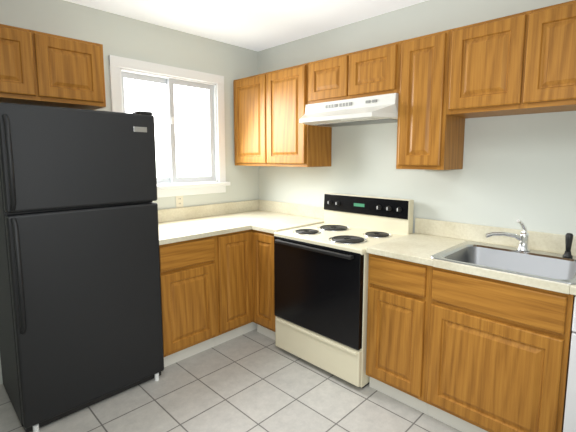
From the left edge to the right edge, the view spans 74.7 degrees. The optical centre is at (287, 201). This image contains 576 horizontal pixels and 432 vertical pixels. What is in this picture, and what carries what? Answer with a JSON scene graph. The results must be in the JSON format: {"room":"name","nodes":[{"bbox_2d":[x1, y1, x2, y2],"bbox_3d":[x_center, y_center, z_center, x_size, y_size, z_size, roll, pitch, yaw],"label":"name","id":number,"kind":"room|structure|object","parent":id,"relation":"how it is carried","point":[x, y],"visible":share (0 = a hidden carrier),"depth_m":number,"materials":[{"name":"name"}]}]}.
{"room":"kitchen","nodes":[
{"label":"kitchen","id":0,"kind":"room"},
{"bbox_2d":[0,0,258,383],"bbox_3d":[-1.497,-0.108,2.715,0.120,2.480,3.540,6,9,44],"label":"wall","id":1,"kind":"structure","parent":0,"point":[121,36],"depth_m":3.00,"materials":[{"name":"white paint"}]},
{"bbox_2d":[0,24,105,109],"bbox_3d":[-1.550,-0.788,2.260,0.320,0.390,0.762,6,9,44],"label":"upper cabinet","id":2,"kind":"object","parent":1,"relation":"attached to","point":[42,69],"visible":0.96,"depth_m":2.21,"materials":[{"name":"brown wood"}]},
{"bbox_2d":[109,55,229,197],"bbox_3d":[-0.969,-0.573,3.164,0.168,1.058,1.062,6,9,44],"label":"window","id":3,"kind":"structure","parent":1,"relation":"in","point":[185,108],"depth_m":3.20,"materials":[{"name":"white glass"}]},
{"bbox_2d":[176,196,182,207],"bbox_3d":[-0.924,-0.001,3.218,0.010,0.116,0.070,6,9,44],"label":"electrical outlet","id":4,"kind":"object","parent":1,"relation":"attached to","point":[179,201],"visible":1,"depth_m":3.21,"materials":[{"name":"beige plastic"}]},
{"bbox_2d":[0,329,460,431],"bbox_3d":[0.113,1.333,1.282,4.640,0.060,3.540,6,9,44],"label":"floor","id":5,"kind":"structure","parent":0,"point":[253,381],"depth_m":2.23,"materials":[{"name":"tile"}]},
{"bbox_2d":[0,102,163,431],"bbox_3d":[-1.285,0.319,2.321,0.679,1.720,0.772,6,9,44],"label":"refrigerator","id":6,"kind":"object","parent":5,"relation":"on","point":[81,328],"visible":1,"depth_m":2.06,"materials":[{"name":"black metal"}]},
{"bbox_2d":[159,236,216,366],"bbox_3d":[-0.904,0.680,2.865,0.620,0.880,0.458,6,9,44],"label":"base cabinet","id":7,"kind":"object","parent":5,"relation":"on","point":[188,293],"visible":0.62,"depth_m":2.64,"materials":[{"name":"brown wood"}]},
{"bbox_2d":[214,229,256,345],"bbox_3d":[-0.407,0.623,3.367,0.620,0.880,0.956,6,9,44],"label":"base cabinet","id":8,"kind":"object","parent":5,"relation":"on","point":[234,287],"visible":0.42,"depth_m":2.92,"materials":[{"name":"brown wood"}]},
{"bbox_2d":[158,200,293,244],"bbox_3d":[-0.568,0.134,3.144,0.637,0.141,1.422,6,9,44],"label":"countertop","id":9,"kind":"structure","parent":8,"relation":"on","point":[175,225],"depth_m":3.15,"materials":[{"name":"laminate"}]},
{"bbox_2d":[250,204,323,233],"bbox_3d":[0.035,0.139,3.097,0.289,0.141,0.642,6,9,44],"label":"countertop","id":10,"kind":"structure","parent":8,"relation":"on","point":[291,216],"depth_m":3.31,"materials":[{"name":"laminate"}]},
{"bbox_2d":[252,230,275,339],"bbox_3d":[0.028,0.646,3.167,0.316,0.880,0.620,6,9,44],"label":"base cabinet","id":11,"kind":"object","parent":5,"relation":"on","point":[264,316],"visible":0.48,"depth_m":2.95,"materials":[{"name":"brown wood"}]},
{"bbox_2d":[274,193,413,387],"bbox_3d":[0.378,0.558,2.736,0.758,1.152,0.685,6,9,44],"label":"range","id":12,"kind":"object","parent":5,"relation":"on","point":[320,290],"visible":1,"depth_m":2.55,"materials":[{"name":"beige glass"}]},
{"bbox_2d":[366,253,430,414],"bbox_3d":[0.824,0.734,2.388,0.380,0.880,0.620,6,9,44],"label":"base cabinet","id":13,"kind":"object","parent":5,"relation":"on","point":[397,320],"visible":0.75,"depth_m":2.15,"materials":[{"name":"brown wood"}]},
{"bbox_2d":[425,266,574,431],"bbox_3d":[1.177,0.774,2.042,0.610,0.880,0.620,6,9,44],"label":"base cabinet","id":14,"kind":"object","parent":5,"relation":"on","point":[498,353],"visible":0.83,"depth_m":1.79,"materials":[{"name":"brown wood"}]},
{"bbox_2d":[379,232,473,251],"bbox_3d":[0.815,0.282,2.310,0.408,0.035,0.480,6,9,44],"label":"countertop","id":15,"kind":"structure","parent":14,"relation":"on","point":[425,241],"depth_m":2.36,"materials":[{"name":"laminate"}]},
{"bbox_2d":[431,241,575,284],"bbox_3d":[1.167,0.392,1.991,0.634,0.193,0.560,6,9,44],"label":"sink","id":16,"kind":"object","parent":15,"relation":"in","point":[555,267],"visible":0.4,"depth_m":2.09,"materials":[{"name":"silver metal"}]},
{"bbox_2d":[485,219,529,251],"bbox_3d":[1.250,0.185,2.142,0.204,0.183,0.170,6,9,44],"label":"faucet","id":17,"kind":"object","parent":16,"relation":"on","point":[522,237],"visible":1,"depth_m":2.12,"materials":[{"name":"silver metal"}]},
{"bbox_2d":[563,233,572,257],"bbox_3d":[1.480,0.230,1.991,0.044,0.127,0.044,6,9,44],"label":"sprayer","id":18,"kind":"object","parent":16,"relation":"on","point":[568,241],"visible":1,"depth_m":1.98,"materials":[{"name":"black plastic"}]},
{"bbox_2d":[366,244,575,294],"bbox_3d":[1.045,0.350,1.708,1.583,0.035,0.050,6,9,44],"label":"countertop","id":19,"kind":"structure","parent":14,"relation":"on","point":[387,250],"depth_m":1.86,"materials":[{"name":"laminate"}]},
{"bbox_2d":[415,218,575,255],"bbox_3d":[1.445,0.252,2.106,1.583,0.141,0.082,6,9,44],"label":"backsplash","id":20,"kind":"structure","parent":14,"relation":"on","point":[538,241],"depth_m":2.33,"materials":[{"name":"laminate"}]},
{"bbox_2d":[563,295,575,431],"bbox_3d":[1.599,0.824,1.608,0.598,0.878,0.610,6,9,44],"label":"dishwasher","id":21,"kind":"object","parent":5,"relation":"on","point":[569,424],"visible":0.98,"depth_m":1.59,"materials":[{"name":"white"}]},
{"bbox_2d":[65,0,426,50],"bbox_3d":[0.113,-1.190,0.995,4.640,0.060,3.540,6,9,44],"label":"ceiling","id":22,"kind":"structure","parent":0,"point":[257,25],"depth_m":2.77,"materials":[{"name":"white paint"}]},
{"bbox_2d":[258,0,575,235],"bbox_3d":[1.356,-0.061,2.307,4.520,2.480,0.120,6,9,44],"label":"wall","id":23,"kind":"structure","parent":0,"point":[522,167],"depth_m":2.46,"materials":[{"name":"white paint"}]},
{"bbox_2d":[233,63,331,166],"bbox_3d":[-0.079,-0.709,3.338,0.927,0.790,0.320,6,9,44],"label":"upper cabinet","id":24,"kind":"object","parent":23,"relation":"attached to","point":[269,113],"visible":0.9,"depth_m":3.13,"materials":[{"name":"brown wood"}]},
{"bbox_2d":[299,93,398,126],"bbox_3d":[0.467,-0.638,2.692,0.756,0.153,0.481,6,9,44],"label":"range hood","id":25,"kind":"object","parent":23,"relation":"attached to","point":[378,109],"visible":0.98,"depth_m":2.54,"materials":[{"name":"white metal"}]},
{"bbox_2d":[308,41,399,103],"bbox_3d":[0.523,-0.879,2.721,0.760,0.314,0.320,6,9,44],"label":"upper cabinet","id":26,"kind":"object","parent":23,"relation":"attached to","point":[373,71],"visible":0.71,"depth_m":2.56,"materials":[{"name":"brown wood"}]},
{"bbox_2d":[396,29,464,169],"bbox_3d":[0.902,-0.600,2.377,0.305,0.790,0.320,6,9,44],"label":"upper cabinet","id":27,"kind":"object","parent":23,"relation":"attached to","point":[430,134],"visible":0.92,"depth_m":2.26,"materials":[{"name":"brown wood"}]},
{"bbox_2d":[446,0,575,118],"bbox_3d":[1.283,-0.715,1.986,0.762,0.472,0.320,6,9,44],"label":"upper cabinet","id":28,"kind":"object","parent":23,"relation":"attached to","point":[520,63],"visible":1,"depth_m":1.91,"materials":[{"name":"brown wood"}]}
]}

